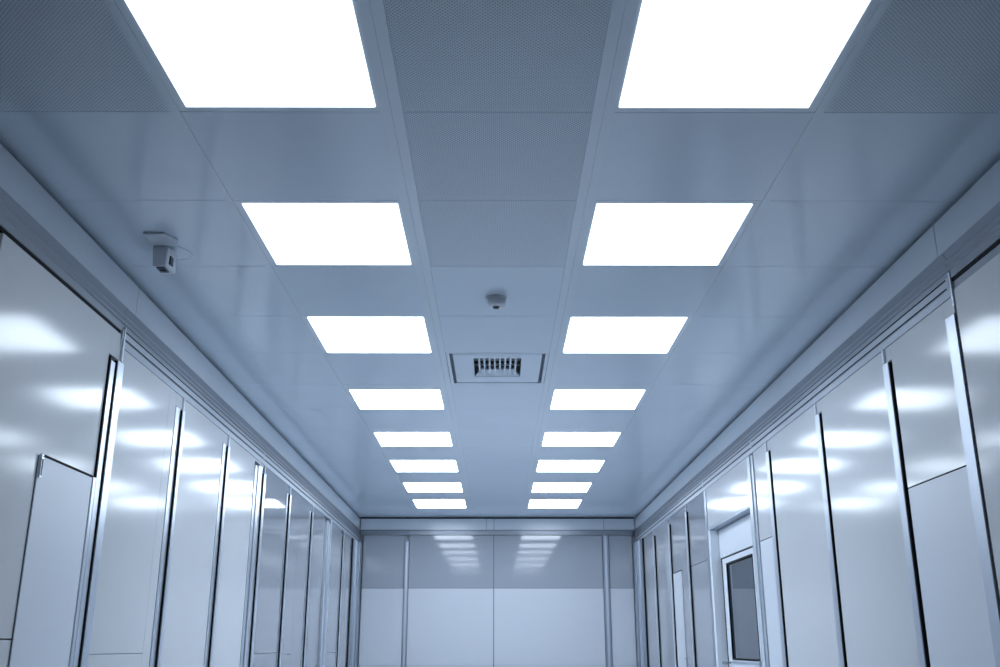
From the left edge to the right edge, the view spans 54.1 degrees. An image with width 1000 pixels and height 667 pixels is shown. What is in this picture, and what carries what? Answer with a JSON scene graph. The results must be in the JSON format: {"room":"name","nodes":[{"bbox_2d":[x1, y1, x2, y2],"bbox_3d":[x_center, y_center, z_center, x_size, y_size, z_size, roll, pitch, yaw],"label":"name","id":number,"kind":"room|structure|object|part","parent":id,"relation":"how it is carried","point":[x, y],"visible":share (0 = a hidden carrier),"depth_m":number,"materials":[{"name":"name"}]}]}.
{"room":"clean room","nodes":[
{"label":"clean room","id":0,"kind":"room"},
{"bbox_2d":[0,519,332,653],"bbox_3d":[-1.617,1.132,3.707,0.124,3.100,15.764,0,-18,-1],"label":"wall","id":1,"kind":"structure","parent":0,"point":[325,519],"depth_m":4.09,"materials":[{"name":"grey metal"}]},
{"bbox_2d":[0,233,126,666],"bbox_3d":[-1.523,1.079,3.075,0.046,2.635,1.073,0,-18,0],"label":"panel","id":2,"kind":"object","parent":1,"relation":"attached to","point":[62,363],"visible":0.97,"depth_m":3.27,"materials":[{"name":"silver metal"}]},
{"bbox_2d":[8,453,92,666],"bbox_3d":[-1.504,1.292,3.145,0.010,1.753,0.459,0,-18,-1],"label":"door","id":3,"kind":"structure","parent":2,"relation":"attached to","point":[51,566],"depth_m":3.28,"materials":[{"name":"white metal"}]},
{"bbox_3d":[-1.511,0.044,3.924,0.010,0.146,0.012,0,-18,0],"label":"edge rod","id":4,"kind":"part","parent":2,"relation":"part of","materials":[{"name":"silver metal"}]},
{"bbox_2d":[87,350,185,666],"bbox_3d":[-1.539,1.412,3.976,0.043,2.551,0.843,0,-18,0],"label":"panel","id":5,"kind":"object","parent":1,"relation":"attached to","point":[132,586],"visible":0.98,"depth_m":4.13,"materials":[{"name":"silver metal"}]},
{"bbox_3d":[-1.526,0.341,4.721,0.010,0.057,0.012,0,-18,0],"label":"edge rod","id":6,"kind":"part","parent":5,"relation":"part of","materials":[{"name":"silver metal"}]},
{"bbox_2d":[0,187,359,541],"bbox_3d":[-1.526,-0.006,3.995,0.044,0.157,15.615,0,-18,-1],"label":"trim","id":7,"kind":"structure","parent":1,"relation":"attached to","point":[16,223],"depth_m":4.25,"materials":[{"name":"grey aluminium"}]},
{"bbox_2d":[0,143,359,528],"bbox_3d":[-1.532,-0.147,4.061,0.040,0.146,15.656,0,-18,-1],"label":"trim","id":8,"kind":"structure","parent":1,"relation":"attached to","point":[15,179],"depth_m":4.00,"materials":[{"name":"grey metal"}]},
{"bbox_2d":[160,400,229,666],"bbox_3d":[-1.554,1.675,4.800,0.043,2.551,0.883,0,-18,0],"label":"panel","id":9,"kind":"object","parent":1,"relation":"attached to","point":[193,584],"visible":0.99,"depth_m":4.96,"materials":[{"name":"silver metal"}]},
{"bbox_2d":[212,437,265,666],"bbox_3d":[-1.570,1.957,5.684,0.045,2.551,0.968,0,-18,0],"label":"panel","id":10,"kind":"object","parent":1,"relation":"attached to","point":[234,636],"visible":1,"depth_m":5.86,"materials":[{"name":"pale painted metal"},{"name":"black rubber"}]},
{"bbox_2d":[253,467,291,666],"bbox_3d":[-1.586,2.242,6.574,0.045,2.551,0.898,0,-18,0],"label":"panel","id":11,"kind":"object","parent":1,"relation":"attached to","point":[277,504],"visible":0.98,"depth_m":6.78,"materials":[{"name":"silver metal"}]},
{"bbox_2d":[281,488,313,666],"bbox_3d":[-1.603,2.532,7.484,0.045,2.551,1.008,0,-18,0],"label":"panel","id":12,"kind":"object","parent":1,"relation":"attached to","point":[293,654],"visible":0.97,"depth_m":7.67,"materials":[{"name":"silver metal"}]},
{"bbox_2d":[305,506,331,666],"bbox_3d":[-1.614,2.837,8.438,0.056,2.551,0.990,0,-18,0],"label":"panel","id":13,"kind":"object","parent":1,"relation":"attached to","point":[322,528],"visible":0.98,"depth_m":8.66,"materials":[{"name":"pale painted metal"},{"name":"black rubber"}]},
{"bbox_2d":[325,522,343,666],"bbox_3d":[-1.636,3.131,9.359,0.045,2.551,0.905,0,-18,0],"label":"panel","id":14,"kind":"object","parent":1,"relation":"attached to","point":[337,541],"visible":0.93,"depth_m":9.61,"materials":[{"name":"silver metal"}]},
{"bbox_2d":[338,531,352,666],"bbox_3d":[-1.650,3.385,10.152,0.042,2.551,0.710,0,-18,0],"label":"panel","id":15,"kind":"object","parent":1,"relation":"attached to","point":[348,541],"visible":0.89,"depth_m":10.38,"materials":[{"name":"grey metal"}]},
{"bbox_2d":[348,539,361,666],"bbox_3d":[-1.643,3.585,10.778,0.077,2.550,0.525,0,-18,0],"label":"post","id":16,"kind":"object","parent":1,"relation":"attached to","point":[357,546],"visible":0.79,"depth_m":10.94,"materials":[{"name":"grey metal"}]},
{"bbox_3d":[-1.648,3.587,10.783,0.062,2.550,0.165,0,-18,0],"label":"post","id":17,"kind":"part","parent":16,"relation":"part of","materials":[{"name":"silver metal"}]},
{"bbox_2d":[357,517,637,666],"bbox_3d":[-0.032,3.531,11.215,3.800,3.100,0.124,0,-18,0],"label":"wall","id":18,"kind":"structure","parent":0,"point":[361,537],"depth_m":11.25,"materials":[{"name":"grey metal"}]},
{"bbox_2d":[358,535,404,666],"bbox_3d":[-1.355,3.634,11.091,0.483,2.648,0.031,0,-18,0],"label":"panel","id":19,"kind":"object","parent":18,"relation":"attached to","point":[382,595],"visible":1,"depth_m":11.26,"materials":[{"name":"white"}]},
{"bbox_3d":[-1.355,2.658,11.403,0.483,0.599,0.030,0,-18,0],"label":"pane","id":20,"kind":"part","parent":19,"relation":"part of","materials":[{"name":"grey glass"}]},
{"bbox_2d":[402,541,409,666],"bbox_3d":[-1.086,3.663,11.070,0.048,2.580,0.054,0,-18,0],"label":"post","id":21,"kind":"object","parent":18,"relation":"attached to","point":[406,564],"visible":1,"depth_m":11.23,"materials":[{"name":"grey metal"}]},
{"bbox_2d":[406,535,493,666],"bbox_3d":[-0.563,3.635,11.093,0.990,2.648,0.031,0,-18,0],"label":"panel","id":22,"kind":"object","parent":18,"relation":"attached to","point":[450,621],"visible":1,"depth_m":11.26,"materials":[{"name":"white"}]},
{"bbox_3d":[-0.568,2.659,11.405,0.980,0.599,0.030,0,-18,0],"label":"pane","id":23,"kind":"part","parent":22,"relation":"part of","materials":[{"name":"grey glass"}]},
{"bbox_2d":[360,517,634,529],"bbox_3d":[-0.029,2.242,11.539,3.225,0.146,0.040,0,-18,0],"label":"trim","id":24,"kind":"structure","parent":18,"relation":"attached to","point":[367,523],"depth_m":11.52,"materials":[{"name":"grey metal"}]},
{"bbox_2d":[361,530,633,534],"bbox_3d":[-0.032,2.339,11.498,3.200,0.058,0.052,0,-18,0],"label":"trim","id":25,"kind":"structure","parent":18,"relation":"attached to","point":[363,532],"depth_m":11.49,"materials":[{"name":"grey metal"}]},
{"bbox_2d":[494,535,605,666],"bbox_3d":[0.563,3.635,11.096,1.262,2.648,0.031,0,-18,0],"label":"panel","id":26,"kind":"object","parent":18,"relation":"attached to","point":[549,594],"visible":1,"depth_m":11.26,"materials":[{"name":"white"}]},
{"bbox_3d":[0.563,2.660,11.408,1.262,0.599,0.030,0,-18,0],"label":"pane","id":27,"kind":"part","parent":26,"relation":"part of","materials":[{"name":"grey glass"}]},
{"bbox_2d":[602,535,611,666],"bbox_3d":[1.233,3.632,11.087,0.066,2.650,0.054,0,-18,0],"label":"post","id":28,"kind":"object","parent":18,"relation":"attached to","point":[607,612],"visible":1,"depth_m":11.24,"materials":[{"name":"grey metal"}]},
{"bbox_2d":[608,535,636,666],"bbox_3d":[1.408,3.636,11.098,0.271,2.648,0.031,0,-18,0],"label":"panel","id":29,"kind":"object","parent":18,"relation":"attached to","point":[623,636],"visible":1,"depth_m":11.26,"materials":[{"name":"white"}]},
{"bbox_3d":[1.408,2.660,11.411,0.271,0.599,0.030,0,-18,0],"label":"pane","id":30,"kind":"part","parent":29,"relation":"part of","materials":[{"name":"grey glass"}]},
{"bbox_2d":[0,0,999,517],"bbox_3d":[-0.010,-0.274,4.135,3.800,0.141,15.710,0,-18,0],"label":"ceiling","id":31,"kind":"structure","parent":0,"point":[497,133],"depth_m":3.33,"materials":[{"name":"tile"}]},
{"bbox_2d":[143,232,192,273],"bbox_3d":[-1.247,-0.294,3.681,0.128,0.100,0.211,0,-18,0],"label":"security camera","id":32,"kind":"object","parent":31,"relation":"attached to","point":[164,258],"visible":1,"depth_m":3.69,"materials":[{"name":"white plastic"}]},
{"bbox_3d":[-1.258,-0.352,3.649,0.107,0.009,0.115,0,-18,0],"label":"mounting plate","id":33,"kind":"part","parent":32,"relation":"part of","materials":[{"name":"white plastic"}]},
{"bbox_2d":[114,0,379,111],"bbox_3d":[-0.626,-0.734,2.495,0.569,0.022,0.618,0,-18,0],"label":"recessed light","id":34,"kind":"object","parent":31,"relation":"in","point":[208,55],"visible":0.93,"depth_m":2.51,"materials":[{"name":"white plastic"}]},
{"bbox_2d":[233,200,413,265],"bbox_3d":[-0.629,-0.370,3.634,0.569,0.022,0.607,0,-18,0],"label":"recessed light","id":35,"kind":"object","parent":31,"relation":"in","point":[288,232],"visible":0.81,"depth_m":3.58,"materials":[{"name":"white plastic"}]},
{"bbox_2d":[302,316,432,352],"bbox_3d":[-0.632,0.001,4.796,0.569,0.022,0.594,0,-18,0],"label":"recessed light","id":36,"kind":"object","parent":31,"relation":"in","point":[333,334],"visible":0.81,"depth_m":4.77,"materials":[{"name":"white plastic"}]},
{"bbox_2d":[342,384,444,408],"bbox_3d":[-0.636,0.383,5.991,0.569,0.022,0.618,0,-18,0],"label":"recessed light","id":37,"kind":"object","parent":31,"relation":"in","point":[363,396],"visible":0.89,"depth_m":5.96,"materials":[{"name":"white"}]},
{"bbox_2d":[350,390,443,408],"bbox_3d":[-0.628,0.405,6.046,0.532,0.014,0.479,0,-18,0],"label":"diffuser","id":38,"kind":"object","parent":37,"relation":"attached to","point":[361,399],"depth_m":6.03,"materials":[{"name":"white plastic"}]},
{"bbox_2d":[369,429,452,445],"bbox_3d":[-0.639,0.757,7.164,0.569,0.022,0.626,0,-18,0],"label":"recessed light","id":39,"kind":"object","parent":31,"relation":"in","point":[383,437],"visible":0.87,"depth_m":7.13,"materials":[{"name":"white plastic"}]},
{"bbox_2d":[386,459,458,471],"bbox_3d":[-0.642,1.106,8.256,0.569,0.022,0.603,0,-18,0],"label":"recessed light","id":40,"kind":"object","parent":31,"relation":"in","point":[397,465],"visible":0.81,"depth_m":8.23,"materials":[{"name":"white plastic"}]},
{"bbox_2d":[400,482,462,491],"bbox_3d":[-0.645,1.467,9.386,0.569,0.022,0.625,0,-18,0],"label":"recessed light","id":41,"kind":"object","parent":31,"relation":"in","point":[408,486],"visible":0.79,"depth_m":9.31,"materials":[{"name":"white plastic"}]},
{"bbox_2d":[410,499,466,507],"bbox_3d":[-0.648,1.810,10.459,0.569,0.022,0.668,0,-18,0],"label":"recessed light","id":42,"kind":"object","parent":31,"relation":"in","point":[418,503],"visible":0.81,"depth_m":10.43,"materials":[{"name":"white plastic"}]},
{"bbox_2d":[486,295,506,308],"bbox_3d":[-0.017,-0.132,4.273,0.092,0.048,0.092,0,-18,0],"label":"smoke detector","id":43,"kind":"object","parent":31,"relation":"attached to","point":[497,301],"visible":1,"depth_m":4.24,"materials":[{"name":"white plastic"}]},
{"bbox_2d":[446,353,548,384],"bbox_3d":[-0.014,0.143,5.404,0.536,0.122,0.645,0,-18,0],"label":"ceiling vent","id":44,"kind":"object","parent":31,"relation":"in","point":[532,370],"visible":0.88,"depth_m":5.41,"materials":[{"name":"white metal"}]},
{"bbox_2d":[528,499,583,507],"bbox_3d":[0.592,1.811,10.462,0.569,0.022,0.668,0,-18,0],"label":"recessed light","id":45,"kind":"object","parent":31,"relation":"in","point":[533,503],"visible":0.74,"depth_m":10.43,"materials":[{"name":"white"}]},
{"bbox_2d":[531,482,594,491],"bbox_3d":[0.595,1.468,9.389,0.569,0.022,0.625,0,-18,0],"label":"recessed light","id":46,"kind":"object","parent":31,"relation":"in","point":[537,486],"visible":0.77,"depth_m":9.31,"materials":[{"name":"white"}]},
{"bbox_2d":[536,459,607,471],"bbox_3d":[0.598,1.107,8.259,0.569,0.022,0.603,0,-18,0],"label":"recessed light","id":47,"kind":"object","parent":31,"relation":"in","point":[544,465],"visible":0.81,"depth_m":8.23,"materials":[{"name":"white plastic"}]},
{"bbox_2d":[541,429,625,446],"bbox_3d":[0.601,0.758,7.167,0.569,0.022,0.626,0,-18,0],"label":"recessed light","id":48,"kind":"object","parent":31,"relation":"in","point":[552,437],"visible":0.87,"depth_m":7.13,"materials":[{"name":"white"}]},
{"bbox_2d":[543,433,619,445],"bbox_3d":[0.591,0.777,7.211,0.534,0.014,0.479,0,-18,0],"label":"diffuser","id":49,"kind":"object","parent":48,"relation":"attached to","point":[549,439],"depth_m":7.20,"materials":[{"name":"white plastic"}]},
{"bbox_2d":[550,385,651,408],"bbox_3d":[0.604,0.384,5.994,0.569,0.022,0.618,0,-18,0],"label":"recessed light","id":50,"kind":"object","parent":31,"relation":"in","point":[564,396],"visible":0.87,"depth_m":5.96,"materials":[{"name":"white plastic"}]},
{"bbox_2d":[562,316,692,352],"bbox_3d":[0.608,0.002,4.799,0.569,0.022,0.594,0,-18,0],"label":"recessed light","id":51,"kind":"object","parent":31,"relation":"in","point":[585,334],"visible":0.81,"depth_m":4.77,"materials":[{"name":"white plastic"}]},
{"bbox_2d":[581,201,761,266],"bbox_3d":[0.611,-0.369,3.637,0.569,0.022,0.607,0,-18,0],"label":"recessed light","id":52,"kind":"object","parent":31,"relation":"in","point":[621,233],"visible":0.8,"depth_m":3.59,"materials":[{"name":"white plastic"}]},
{"bbox_2d":[615,0,880,111],"bbox_3d":[0.614,-0.733,2.498,0.569,0.022,0.618,0,-18,0],"label":"recessed light","id":53,"kind":"object","parent":31,"relation":"in","point":[684,55],"visible":0.9,"depth_m":2.51,"materials":[{"name":"white plastic"}]},
{"bbox_3d":[1.722,1.135,3.716,0.390,3.100,15.760,0,-18,0],"label":"wall","id":54,"kind":"structure","parent":0,"visible":0},
{"bbox_2d":[633,539,647,666],"bbox_3d":[1.587,3.588,10.787,0.076,2.550,0.525,0,-18,0],"label":"post","id":55,"kind":"object","parent":54,"relation":"attached to","point":[637,546],"visible":0.79,"depth_m":10.94,"materials":[{"name":"grey metal"}]},
{"bbox_3d":[1.593,3.590,10.791,0.061,2.550,0.165,0,-18,0],"label":"post","id":56,"kind":"part","parent":55,"relation":"part of","materials":[{"name":"silver metal"}]},
{"bbox_2d":[642,530,661,666],"bbox_3d":[1.597,3.357,10.065,0.044,2.551,0.910,0,-18,0],"label":"panel","id":57,"kind":"object","parent":54,"relation":"attached to","point":[653,641],"visible":0.84,"depth_m":10.26,"materials":[{"name":"grey metal"}]},
{"bbox_2d":[654,518,677,666],"bbox_3d":[1.592,3.085,9.214,0.044,2.551,1.074,0,-18,0],"label":"panel","id":58,"kind":"object","parent":54,"relation":"attached to","point":[668,638],"visible":0.85,"depth_m":9.31,"materials":[{"name":"grey metal"}]},
{"bbox_2d":[669,505,696,666],"bbox_3d":[1.587,2.799,8.320,0.044,2.551,0.996,0,-18,0],"label":"panel","id":59,"kind":"object","parent":54,"relation":"attached to","point":[679,522],"visible":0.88,"depth_m":8.28,"materials":[{"name":"grey metal"}]},
{"bbox_2d":[673,570,686,666],"bbox_3d":[1.571,2.955,8.396,0.017,1.781,0.465,0,-18,0],"label":"access hatch","id":60,"kind":"object","parent":59,"relation":"attached to","point":[677,576],"visible":1,"depth_m":8.52,"materials":[{"name":"white metal"}]},
{"bbox_2d":[686,492,714,666],"bbox_3d":[1.590,2.553,7.548,0.030,2.551,0.796,0,-18,0],"label":"panel","id":61,"kind":"object","parent":54,"relation":"attached to","point":[702,619],"visible":0.84,"depth_m":7.68,"materials":[{"name":"grey metal"}]},
{"bbox_2d":[706,458,748,528],"bbox_3d":[1.584,1.127,6.791,0.030,0.295,1.354,0,-18,0],"label":"panel","id":62,"kind":"object","parent":54,"relation":"attached to","point":[729,494],"visible":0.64,"depth_m":6.72,"materials":[{"name":"grey metal"}]},
{"bbox_2d":[703,454,769,666],"bbox_3d":[1.613,2.191,6.414,0.112,2.550,1.565,0,-18,0],"label":"portal","id":63,"kind":"object","parent":54,"relation":"attached to","point":[712,537],"visible":0.52,"depth_m":7.04,"materials":[{"name":"grey metal"}]},
{"bbox_3d":[1.586,2.419,7.127,0.034,2.550,0.068,0,-18,0],"label":"post","id":64,"kind":"part","parent":63,"relation":"part of","materials":[{"name":"grey metal"}]},
{"bbox_2d":[718,514,761,666],"bbox_3d":[1.623,2.397,6.421,0.102,2.301,1.135,0,-18,0],"label":"door","id":65,"kind":"structure","parent":63,"relation":"attached to","point":[735,539],"depth_m":6.66,"materials":[{"name":"white paint"}]},
{"bbox_3d":[1.609,1.984,5.759,0.113,2.545,0.082,0,-18,0],"label":"jamb post","id":66,"kind":"part","parent":63,"relation":"part of","materials":[{"name":"grey metal"}]},
{"bbox_2d":[753,440,788,666],"bbox_3d":[1.574,1.890,5.474,0.043,2.551,0.398,0,-18,0],"label":"panel","id":67,"kind":"object","parent":54,"relation":"attached to","point":[772,582],"visible":0.88,"depth_m":5.65,"materials":[{"name":"grey metal"}]},
{"bbox_2d":[770,400,847,666],"bbox_3d":[1.570,1.683,4.827,0.040,2.551,0.959,0,-18,0],"label":"panel","id":68,"kind":"object","parent":54,"relation":"attached to","point":[815,637],"visible":0.87,"depth_m":4.95,"materials":[{"name":"grey metal"}]},
{"bbox_3d":[1.553,0.369,4.812,0.010,0.057,0.012,0,-18,0],"label":"edge rod","id":69,"kind":"part","parent":68,"relation":"part of","materials":[{"name":"silver metal"}]},
{"bbox_2d":[635,202,999,541],"bbox_3d":[1.561,-0.004,4.003,0.044,0.157,15.614,0,-18,0],"label":"trim","id":70,"kind":"structure","parent":54,"relation":"attached to","point":[930,288],"depth_m":4.23,"materials":[{"name":"grey aluminium"}]},
{"bbox_2d":[635,160,999,528],"bbox_3d":[1.567,-0.145,4.068,0.040,0.146,15.655,0,-18,0],"label":"trim","id":71,"kind":"structure","parent":54,"relation":"attached to","point":[984,194],"depth_m":4.12,"materials":[{"name":"grey metal"}]},
{"bbox_2d":[820,346,930,666],"bbox_3d":[1.565,1.400,3.939,0.040,2.551,0.902,0,-18,0],"label":"panel","id":72,"kind":"object","parent":54,"relation":"attached to","point":[884,625],"visible":0.9,"depth_m":4.06,"materials":[{"name":"grey metal"}]},
{"bbox_3d":[1.548,0.093,3.948,0.010,0.057,0.012,0,-18,0],"label":"edge rod","id":73,"kind":"part","parent":72,"relation":"part of","materials":[{"name":"silver metal"}]},
{"bbox_2d":[890,298,999,666],"bbox_3d":[1.564,1.175,3.236,0.039,2.551,0.573,0,-18,0],"label":"panel","id":74,"kind":"object","parent":54,"relation":"attached to","point":[958,582],"visible":0.87,"depth_m":3.39,"materials":[{"name":"grey metal"}]},
{"bbox_2d":[948,244,999,599],"bbox_3d":[1.562,0.903,2.523,0.038,2.635,0.948,0,-18,0],"label":"panel","id":75,"kind":"object","parent":54,"relation":"attached to","point":[975,295],"visible":0.92,"depth_m":3.13,"materials":[{"name":"grey metal"}]},
{"bbox_3d":[1.562,-0.151,3.351,0.036,0.123,0.012,0,-18,0],"label":"edge rod","id":76,"kind":"part","parent":75,"relation":"part of","materials":[{"name":"grey paint"}]}
]}

